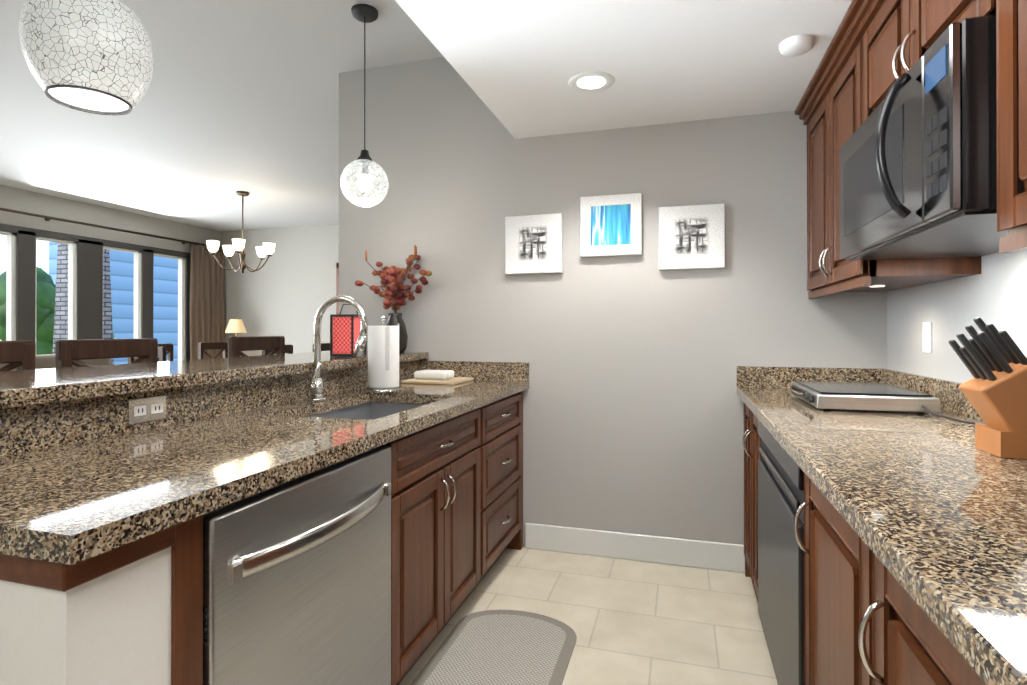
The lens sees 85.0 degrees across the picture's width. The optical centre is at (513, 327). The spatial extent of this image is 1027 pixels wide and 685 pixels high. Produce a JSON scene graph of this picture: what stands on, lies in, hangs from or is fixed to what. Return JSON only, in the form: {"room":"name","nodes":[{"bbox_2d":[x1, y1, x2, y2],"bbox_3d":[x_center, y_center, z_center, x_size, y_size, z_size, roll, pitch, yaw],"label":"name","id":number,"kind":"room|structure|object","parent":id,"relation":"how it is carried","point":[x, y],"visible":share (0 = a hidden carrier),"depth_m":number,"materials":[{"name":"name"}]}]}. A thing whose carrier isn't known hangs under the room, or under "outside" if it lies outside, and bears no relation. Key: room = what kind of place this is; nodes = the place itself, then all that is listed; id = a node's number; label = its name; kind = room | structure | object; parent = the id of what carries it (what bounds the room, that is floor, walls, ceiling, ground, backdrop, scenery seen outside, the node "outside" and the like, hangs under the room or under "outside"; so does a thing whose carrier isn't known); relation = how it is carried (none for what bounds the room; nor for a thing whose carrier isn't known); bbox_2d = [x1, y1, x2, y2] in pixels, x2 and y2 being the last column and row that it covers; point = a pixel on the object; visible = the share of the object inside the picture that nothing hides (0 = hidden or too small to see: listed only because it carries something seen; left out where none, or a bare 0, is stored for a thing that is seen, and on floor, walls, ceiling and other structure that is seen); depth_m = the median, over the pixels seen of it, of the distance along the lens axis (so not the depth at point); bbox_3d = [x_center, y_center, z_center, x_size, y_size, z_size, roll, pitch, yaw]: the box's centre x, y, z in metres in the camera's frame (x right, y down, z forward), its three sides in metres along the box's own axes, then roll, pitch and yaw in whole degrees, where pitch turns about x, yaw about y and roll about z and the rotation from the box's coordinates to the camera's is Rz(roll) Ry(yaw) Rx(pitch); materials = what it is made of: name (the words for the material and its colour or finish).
{"room":"kitchen","nodes":[
{"label":"kitchen","id":0,"kind":"room"},
{"bbox_2d":[0,185,221,338],"bbox_3d":[-6.087,-0.170,4.422,0.150,2.750,9.470,0,0,17],"label":"wall","id":1,"kind":"structure","parent":0,"point":[13,198],"depth_m":7.03,"materials":[{"name":"paint"}]},
{"bbox_2d":[0,223,190,362],"bbox_3d":[-6.111,-0.206,4.184,0.140,1.840,8.800,0,0,17],"label":"window frames","id":2,"kind":"structure","parent":1,"relation":"in","point":[85,287],"depth_m":6.85,"materials":[{"name":"white"}]},
{"bbox_2d":[0,207,222,248],"bbox_3d":[-5.607,-1.262,5.545,0.128,0.060,6.950,0,0,17],"label":"curtain rod","id":3,"kind":"object","parent":1,"relation":"attached to","point":[46,218],"visible":0.94,"depth_m":6.89,"materials":[{"name":"brown metal"}]},
{"bbox_2d":[190,244,224,359],"bbox_3d":[-4.671,-0.017,8.554,0.092,2.430,0.640,0,0,17],"label":"drape","id":4,"kind":"object","parent":3,"relation":"hanging from","point":[207,324],"visible":0.6,"depth_m":8.53,"materials":[{"name":"brown fabric"}]},
{"bbox_2d":[0,0,443,231],"bbox_3d":[-2.216,-1.599,3.270,8.230,0.100,9.770,0,0,17],"label":"ceiling","id":5,"kind":"structure","parent":0,"point":[241,95],"depth_m":4.14,"materials":[{"name":"paint"}]},
{"bbox_2d":[19,0,153,115],"bbox_3d":[-1.162,-1.086,1.539,0.294,0.937,0.294,0,0,17],"label":"pendant light","id":6,"kind":"object","parent":5,"relation":"hanging from","point":[92,56],"visible":1,"depth_m":1.45,"materials":[{"name":"white glass"}]},
{"bbox_2d":[206,191,274,272],"bbox_3d":[-3.070,-1.076,6.396,0.703,0.925,0.677,0,0,17],"label":"chandelier","id":7,"kind":"object","parent":5,"relation":"hanging from","point":[238,245],"visible":1,"depth_m":6.34,"materials":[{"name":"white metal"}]},
{"bbox_2d":[340,4,388,206],"bbox_3d":[-0.729,-1.071,2.745,0.230,0.960,0.230,0,0,17],"label":"globe pendant light","id":8,"kind":"object","parent":5,"relation":"hanging from","point":[359,174],"visible":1,"depth_m":2.69,"materials":[{"name":"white glass"}]},
{"bbox_2d":[222,224,338,357],"bbox_3d":[-1.103,-0.159,7.952,7.680,2.750,0.150,0,0,17],"label":"wall","id":9,"kind":"structure","parent":0,"point":[287,290],"depth_m":8.59,"materials":[{"name":"paint"}]},
{"bbox_2d":[336,263,338,313],"bbox_3d":[-2.123,0.126,8.135,1.060,2.179,0.078,0,0,17],"label":"door","id":10,"kind":"structure","parent":9,"relation":"in","point":[337,286],"depth_m":8.30,"materials":[{"name":"brown wood"}]},
{"bbox_2d":[304,295,367,402],"bbox_3d":[-0.684,0.081,2.159,0.254,0.412,0.093,0,0,17],"label":"faucet","id":11,"kind":"object","parent":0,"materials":[{"name":"silver metal"}]},
{"bbox_2d":[398,547,777,684],"bbox_3d":[-2.216,1.241,3.260,8.330,0.080,9.870,0,0,17],"label":"floor","id":12,"kind":"structure","parent":0,"point":[630,622],"depth_m":2.34,"materials":[{"name":"tile"}]},
{"bbox_2d":[0,340,35,371],"bbox_3d":[-1.645,0.621,1.803,0.420,1.149,0.420,0,0,17],"label":"bar stool","id":13,"kind":"object","parent":12,"relation":"on","point":[19,355],"visible":0.15,"depth_m":2.00,"materials":[{"name":"brown wood"}]},
{"bbox_2d":[0,354,110,370],"bbox_3d":[-4.016,0.702,3.737,0.950,0.999,2.050,0,0,17],"label":"sofa","id":14,"kind":"object","parent":12,"relation":"on","point":[46,361],"depth_m":4.13,"materials":[{"name":"fabric"}]},
{"bbox_2d":[55,338,157,367],"bbox_3d":[-1.502,0.622,2.282,0.420,1.149,0.420,0,0,17],"label":"bar stool","id":15,"kind":"object","parent":12,"relation":"on","point":[69,353],"visible":0.21,"depth_m":2.29,"materials":[{"name":"brown wood"}]},
{"bbox_2d":[128,347,165,363],"bbox_3d":[-3.366,0.693,5.406,0.440,1.029,0.440,0,0,17],"label":"dining chair","id":16,"kind":"object","parent":12,"relation":"on","point":[161,354],"visible":0.12,"depth_m":5.17,"materials":[{"name":"brown wood"}]},
{"bbox_2d":[137,343,172,362],"bbox_3d":[-3.788,0.695,6.158,0.440,1.029,0.440,0,0,17],"label":"dining chair","id":17,"kind":"object","parent":12,"relation":"on","point":[168,347],"visible":0.15,"depth_m":6.37,"materials":[{"name":"brown wood"}]},
{"bbox_2d":[0,435,411,684],"bbox_3d":[-0.737,0.761,1.415,0.602,0.868,0.798,0,0,17],"label":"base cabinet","id":18,"kind":"object","parent":12,"relation":"on","point":[317,516],"depth_m":1.12,"materials":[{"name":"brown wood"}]},
{"bbox_2d":[0,352,427,410],"bbox_3d":[-1.155,0.157,2.084,0.620,0.040,2.578,0,0,17],"label":"countertop","id":19,"kind":"structure","parent":18,"relation":"on","point":[38,387],"depth_m":1.65,"materials":[{"name":"brown stone"}]},
{"bbox_2d":[330,304,366,356],"bbox_3d":[-0.794,0.012,2.698,0.122,0.252,0.122,0,0,17],"label":"lantern","id":20,"kind":"object","parent":19,"relation":"on","point":[345,329],"visible":0.83,"depth_m":2.65,"materials":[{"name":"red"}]},
{"bbox_2d":[354,245,431,352],"bbox_3d":[-0.641,-0.155,3.120,0.378,0.590,0.344,0,0,17],"label":"vase","id":21,"kind":"object","parent":19,"relation":"on","point":[394,295],"visible":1,"depth_m":3.11,"materials":[{"name":"grey ceramic"}]},
{"bbox_2d":[0,379,527,594],"bbox_3d":[-0.640,0.329,2.024,0.800,0.085,2.398,0,0,17],"label":"countertop","id":22,"kind":"structure","parent":18,"relation":"on","point":[73,516],"depth_m":1.12,"materials":[{"name":"brown stone"}]},
{"bbox_2d":[128,395,165,424],"bbox_3d":[-1.029,0.231,1.578,0.007,0.070,0.116,0,0,17],"label":"electrical outlet plate","id":23,"kind":"object","parent":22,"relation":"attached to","point":[146,409],"visible":1,"depth_m":1.57,"materials":[{"name":"beige plastic"}]},
{"bbox_2d":[366,316,400,392],"bbox_3d":[-0.590,0.117,2.543,0.160,0.342,0.160,0,0,17],"label":"paper towel","id":24,"kind":"object","parent":22,"relation":"on","point":[383,358],"visible":0.98,"depth_m":2.48,"materials":[{"name":"white paper"}]},
{"bbox_2d":[316,399,463,482],"bbox_3d":[-0.532,0.427,2.107,0.464,0.200,0.724,0,0,17],"label":"sink","id":25,"kind":"object","parent":22,"relation":"in","point":[432,448],"depth_m":2.09,"materials":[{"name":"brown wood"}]},
{"bbox_2d":[401,370,473,384],"bbox_3d":[-0.402,0.260,2.998,0.300,0.059,0.280,0,0,17],"label":"cutting board","id":26,"kind":"object","parent":22,"relation":"on","point":[446,377],"visible":1,"depth_m":2.92,"materials":[{"name":"beige wood"}]},
{"bbox_2d":[198,342,227,358],"bbox_3d":[-3.559,0.698,6.925,0.440,1.029,0.440,0,0,17],"label":"dining chair","id":27,"kind":"object","parent":12,"relation":"on","point":[223,346],"visible":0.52,"depth_m":6.95,"materials":[{"name":"brown wood"}]},
{"bbox_2d":[229,336,284,356],"bbox_3d":[-1.296,0.625,3.180,0.420,1.149,0.420,0,0,17],"label":"bar stool","id":28,"kind":"object","parent":12,"relation":"on","point":[238,345],"visible":0.23,"depth_m":3.19,"materials":[{"name":"brown wood"}]},
{"bbox_2d":[262,345,292,354],"bbox_3d":[-2.600,0.694,5.803,0.440,1.029,0.440,0,0,17],"label":"dining chair","id":29,"kind":"object","parent":12,"relation":"on","point":[288,349],"visible":0.1,"depth_m":5.85,"materials":[{"name":"brown wood"}]},
{"bbox_2d":[313,343,329,351],"bbox_3d":[-2.371,0.696,6.570,0.440,1.029,0.440,0,0,17],"label":"dining chair","id":30,"kind":"object","parent":12,"relation":"on","point":[325,346],"visible":0.06,"depth_m":6.49,"materials":[{"name":"brown wood"}]},
{"bbox_2d":[412,463,487,666],"bbox_3d":[-0.534,0.897,2.117,0.590,0.600,0.800,0,0,17],"label":"base cabinet","id":31,"kind":"object","parent":12,"relation":"on","point":[450,504],"depth_m":2.04,"materials":[{"name":"brown wood"}]},
{"bbox_2d":[388,391,522,570],"bbox_3d":[-0.332,0.765,2.792,0.590,0.868,0.747,0,0,17],"label":"base cabinet","id":32,"kind":"object","parent":12,"relation":"on","point":[493,434],"depth_m":2.67,"materials":[{"name":"brown wood"}]},
{"bbox_2d":[411,610,576,684],"bbox_3d":[-0.142,1.191,1.696,0.480,0.008,1.360,0,0,17],"label":"kitchen rug","id":33,"kind":"object","parent":12,"relation":"on","point":[501,647],"visible":1,"depth_m":2.05,"materials":[{"name":"grey fabric"}]},
{"bbox_2d":[742,406,751,579],"bbox_3d":[1.323,0.764,2.356,0.625,0.868,0.635,0,0,17],"label":"base cabinet","id":34,"kind":"object","parent":12,"relation":"on","point":[747,437],"depth_m":2.50,"materials":[{"name":"brown wood"}]},
{"bbox_2d":[752,418,791,684],"bbox_3d":[1.119,0.762,1.672,0.625,0.868,0.918,0,0,17],"label":"dishwasher","id":35,"kind":"object","parent":12,"relation":"on","point":[771,468],"depth_m":1.77,"materials":[{"name":"metal"}]},
{"bbox_2d":[792,466,839,684],"bbox_3d":[0.923,0.760,1.018,0.625,0.868,0.570,0,0,17],"label":"base cabinet","id":36,"kind":"object","parent":12,"relation":"on","point":[815,530],"depth_m":1.29,"materials":[{"name":"brown wood"}]},
{"bbox_2d":[840,522,975,684],"bbox_3d":[0.778,0.758,0.533,0.625,0.868,0.687,0,0,17],"label":"base cabinet","id":37,"kind":"object","parent":12,"relation":"on","point":[884,641],"depth_m":0.85,"materials":[{"name":"brown wood"}]},
{"bbox_2d":[737,386,1026,684],"bbox_3d":[0.843,0.303,0.782,0.643,0.040,3.928,0,0,17],"label":"countertop","id":38,"kind":"structure","parent":37,"relation":"on","point":[944,516],"depth_m":0.90,"materials":[{"name":"brown stone"}]},
{"bbox_2d":[790,381,984,424],"bbox_3d":[1.262,0.254,1.988,0.421,0.063,0.702,0,0,17],"label":"cooktop","id":39,"kind":"object","parent":38,"relation":"in","point":[824,395],"visible":0.98,"depth_m":1.90,"materials":[{"name":"metal"}]},
{"bbox_2d":[948,317,1026,458],"bbox_3d":[1.139,0.130,1.254,0.270,0.308,0.110,0,0,17],"label":"knife block","id":40,"kind":"object","parent":38,"relation":"on","point":[994,361],"visible":1,"depth_m":1.24,"materials":[{"name":"brown wood"}]},
{"bbox_3d":[-4.196,0.907,8.461,0.560,0.619,0.440,0,0,17],"label":"side table","id":41,"kind":"object","parent":12,"relation":"on","visible":0},
{"bbox_2d":[225,319,246,356],"bbox_3d":[-4.196,0.237,8.463,0.300,0.720,0.300,0,0,17],"label":"table lamp","id":42,"kind":"object","parent":41,"relation":"on","point":[235,326],"visible":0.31,"depth_m":8.38,"materials":[{"name":"beige fabric"}]},
{"bbox_2d":[339,57,886,546],"bbox_3d":[0.418,-0.175,3.036,3.050,2.750,0.140,0,0,17],"label":"wall","id":43,"kind":"structure","parent":0,"point":[633,413],"depth_m":2.94,"materials":[{"name":"paint"}]},
{"bbox_2d":[0,359,419,454],"bbox_3d":[-0.887,0.232,2.098,0.020,0.110,2.398,0,0,17],"label":"backsplash","id":44,"kind":"structure","parent":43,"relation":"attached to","point":[21,428],"depth_m":1.52,"materials":[{"name":"brown stone"}]},
{"bbox_2d":[420,359,527,378],"bbox_3d":[-0.227,0.240,3.142,0.648,0.100,0.020,0,0,17],"label":"backsplash","id":45,"kind":"structure","parent":43,"relation":"attached to","point":[477,370],"depth_m":3.12,"materials":[{"name":"brown stone"}]},
{"bbox_2d":[505,213,562,274],"bbox_3d":[0.110,-0.450,3.035,0.314,0.314,0.036,0,0,17],"label":"picture","id":46,"kind":"object","parent":43,"relation":"attached to","point":[533,244],"visible":1,"depth_m":3.02},
{"bbox_2d":[580,193,641,256],"bbox_3d":[0.507,-0.530,2.917,0.314,0.314,0.036,0,0,17],"label":"picture","id":47,"kind":"object","parent":43,"relation":"attached to","point":[610,225],"visible":0.96,"depth_m":2.90},
{"bbox_2d":[525,523,744,572],"bbox_3d":[0.602,1.132,2.895,1.120,0.135,0.015,0,0,17],"label":"baseboard","id":48,"kind":"structure","parent":43,"relation":"attached to","point":[681,552],"depth_m":2.88,"materials":[{"name":"white wood"}]},
{"bbox_2d":[659,204,724,269],"bbox_3d":[0.889,-0.451,2.802,0.314,0.314,0.036,0,0,17],"label":"picture","id":49,"kind":"object","parent":43,"relation":"attached to","point":[692,237],"visible":0.96,"depth_m":2.78},
{"bbox_2d":[736,366,883,385],"bbox_3d":[1.393,0.239,2.658,0.623,0.100,0.020,0,0,17],"label":"backsplash","id":50,"kind":"structure","parent":43,"relation":"attached to","point":[745,375],"depth_m":2.66,"materials":[{"name":"brown stone"}]},
{"bbox_2d":[395,0,852,138],"bbox_3d":[0.119,-1.303,0.343,1.780,0.508,5.200,0,0,17],"label":"ceiling","id":51,"kind":"structure","parent":0,"point":[517,65],"depth_m":2.15,"materials":[{"name":"paint"}]},
{"bbox_2d":[568,71,614,92],"bbox_3d":[0.330,-1.039,2.376,0.196,0.005,0.196,0,0,17],"label":"recessed light","id":52,"kind":"object","parent":51,"relation":"in","point":[591,81],"visible":1,"depth_m":2.36,"materials":[{"name":"white"}]},
{"bbox_2d":[779,34,814,56],"bbox_3d":[1.036,-1.028,2.050,0.116,0.030,0.116,0,0,17],"label":"smoke detector","id":53,"kind":"object","parent":51,"relation":"attached to","point":[795,45],"visible":1,"depth_m":2.02,"materials":[{"name":"white plastic"}]},
{"bbox_2d":[887,250,1026,382],"bbox_3d":[1.043,-0.184,0.063,0.150,2.750,5.200,0,0,17],"label":"wall","id":54,"kind":"structure","parent":0,"point":[994,292],"depth_m":1.95,"materials":[{"name":"paint"}]},
{"bbox_2d":[802,24,980,295],"bbox_3d":[1.432,-0.579,2.217,0.333,0.825,0.848,0,0,17],"label":"upper cabinet","id":55,"kind":"object","parent":54,"relation":"attached to","point":[838,278],"depth_m":2.05,"materials":[{"name":"brown wood"}]},
{"bbox_2d":[807,36,1026,267],"bbox_3d":[1.140,-0.413,1.488,0.476,0.377,0.704,0,0,17],"label":"upper cabinet","id":56,"kind":"object","parent":54,"relation":"attached to","point":[912,114],"depth_m":1.62,"materials":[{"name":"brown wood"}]},
{"bbox_2d":[858,0,985,71],"bbox_3d":[1.194,-0.800,1.418,0.333,0.389,0.820,0,0,17],"label":"upper cabinet","id":57,"kind":"object","parent":54,"relation":"attached to","point":[880,20],"depth_m":1.58,"materials":[{"name":"brown wood"}]},
{"bbox_2d":[923,322,931,352],"bbox_3d":[1.582,0.037,2.145,0.008,0.116,0.072,0,0,17],"label":"switch plate","id":58,"kind":"object","parent":54,"relation":"attached to","point":[927,337],"visible":1,"depth_m":2.13,"materials":[{"name":"white plastic"}]},
{"bbox_2d":[880,369,983,421],"bbox_3d":[1.146,0.233,0.708,0.020,0.100,3.898,0,0,17],"label":"backsplash","id":59,"kind":"structure","parent":54,"relation":"attached to","point":[951,397],"depth_m":2.00,"materials":[{"name":"brown stone"}]},
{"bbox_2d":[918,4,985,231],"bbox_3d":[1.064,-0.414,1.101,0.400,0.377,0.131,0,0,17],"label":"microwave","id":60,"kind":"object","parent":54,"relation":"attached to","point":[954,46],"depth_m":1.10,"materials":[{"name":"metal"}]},
{"bbox_2d":[978,0,1026,247],"bbox_3d":[0.945,-0.585,0.586,0.333,0.825,0.915,0,0,17],"label":"upper cabinet","id":61,"kind":"object","parent":54,"relation":"attached to","point":[1004,225],"depth_m":1.04,"materials":[{"name":"brown wood"}]},
{"label":"outside","id":62,"kind":"structure","parent":0,"visible":0},
{"bbox_3d":[-20.157,1.794,16.411,33.560,0.100,60.000,0,0,17],"label":"ground","id":63,"kind":"structure","parent":62,"visible":0},
{"bbox_2d":[0,267,113,354],"bbox_3d":[-7.704,0.345,9.324,1.152,2.752,1.724,0,0,17],"label":"tree","id":64,"kind":"object","parent":63,"relation":"on","point":[45,296],"visible":0.25,"depth_m":8.91,"materials":[{"name":"green plant"}]},
{"bbox_2d":[53,243,113,364],"bbox_3d":[-6.605,-1.032,8.613,0.600,5.500,0.600,0,0,17],"label":"column","id":65,"kind":"structure","parent":63,"relation":"on","point":[61,316],"depth_m":8.43,"materials":[{"name":"grey brick"}]},
{"bbox_2d":[49,242,177,364],"bbox_3d":[-7.411,-3.012,14.653,1.000,9.500,8.100,0,0,17],"label":"building","id":66,"kind":"structure","parent":63,"relation":"on","point":[165,310],"depth_m":11.51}
]}

